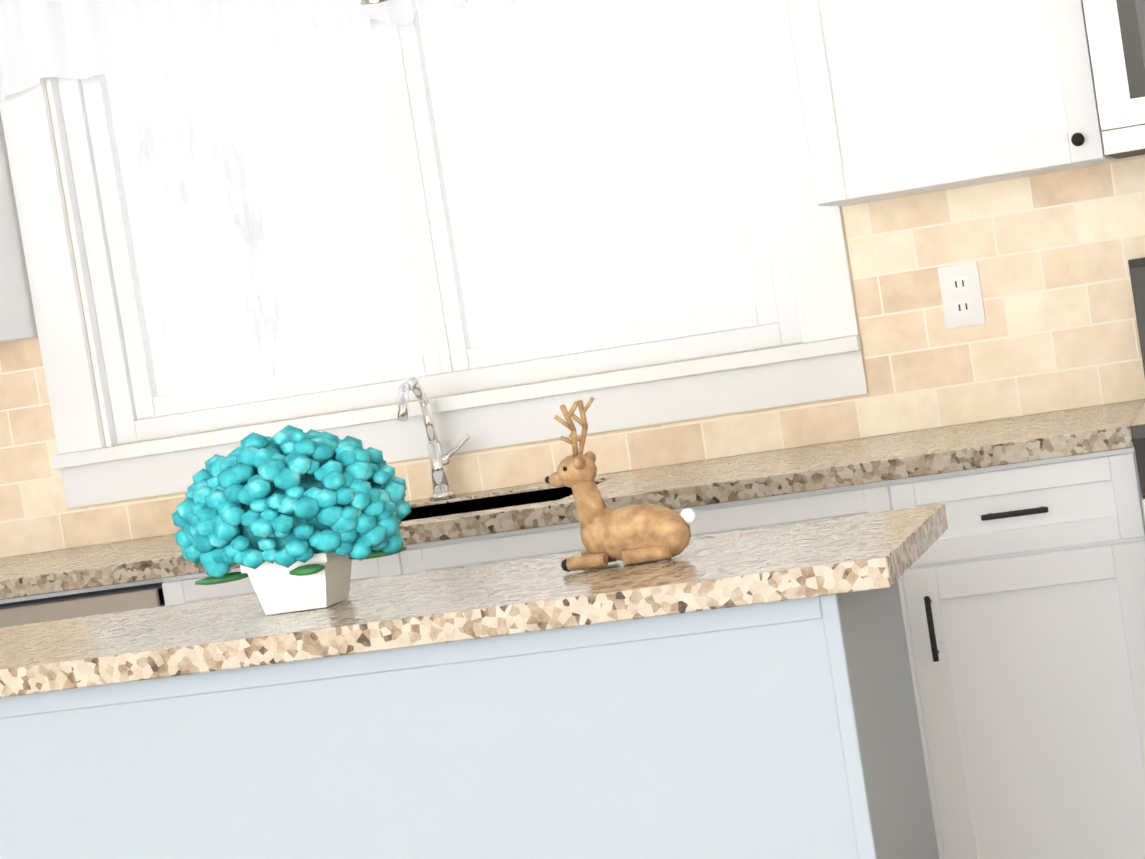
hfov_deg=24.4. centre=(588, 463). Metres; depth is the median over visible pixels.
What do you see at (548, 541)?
base cabinet
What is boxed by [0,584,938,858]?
kitchen island
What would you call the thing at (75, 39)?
valance
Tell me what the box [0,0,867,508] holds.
window
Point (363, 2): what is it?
pendant light
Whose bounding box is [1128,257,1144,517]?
range
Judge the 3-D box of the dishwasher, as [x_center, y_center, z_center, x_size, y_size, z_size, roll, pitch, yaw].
[-0.923,0.659,5.136,0.596,0.857,0.578,-8,3,15]
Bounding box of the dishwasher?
[0,582,164,627]
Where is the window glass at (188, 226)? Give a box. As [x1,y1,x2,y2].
[106,0,755,395]
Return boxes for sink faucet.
[398,377,470,500]
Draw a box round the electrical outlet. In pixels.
[937,262,985,328]
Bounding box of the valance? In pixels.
[0,0,519,99]
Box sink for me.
[403,475,607,518]
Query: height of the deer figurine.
0.214 m
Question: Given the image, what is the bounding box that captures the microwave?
[1083,0,1144,158]
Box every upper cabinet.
[0,112,37,342]
[786,0,1114,205]
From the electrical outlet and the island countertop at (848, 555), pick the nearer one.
the island countertop at (848, 555)
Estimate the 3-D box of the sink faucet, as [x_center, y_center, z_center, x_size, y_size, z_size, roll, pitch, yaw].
[-0.296,-0.049,5.093,0.104,0.245,0.199,-8,3,15]
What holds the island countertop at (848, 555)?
on the kitchen island
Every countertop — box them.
[0,399,1144,602]
[0,504,947,699]
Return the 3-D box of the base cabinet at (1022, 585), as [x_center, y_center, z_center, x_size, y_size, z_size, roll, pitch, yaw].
[0.613,0.434,4.748,0.875,0.872,0.620,-8,3,15]
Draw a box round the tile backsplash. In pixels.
[0,158,1144,557]
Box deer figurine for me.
[545,397,695,571]
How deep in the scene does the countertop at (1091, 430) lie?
4.60 m
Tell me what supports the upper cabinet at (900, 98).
attached to the wall
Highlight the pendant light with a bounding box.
[360,0,387,4]
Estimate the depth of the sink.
5.12 m
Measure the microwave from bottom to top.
0.425 m
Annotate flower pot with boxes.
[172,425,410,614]
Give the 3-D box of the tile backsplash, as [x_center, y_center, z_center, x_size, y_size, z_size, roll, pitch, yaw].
[-0.122,-0.179,5.194,4.487,0.438,0.011,-8,3,15]
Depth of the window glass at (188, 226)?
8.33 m
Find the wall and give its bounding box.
[1,77,1144,557]
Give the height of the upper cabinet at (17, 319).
0.720 m
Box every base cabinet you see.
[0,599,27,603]
[148,511,691,605]
[688,451,1144,858]

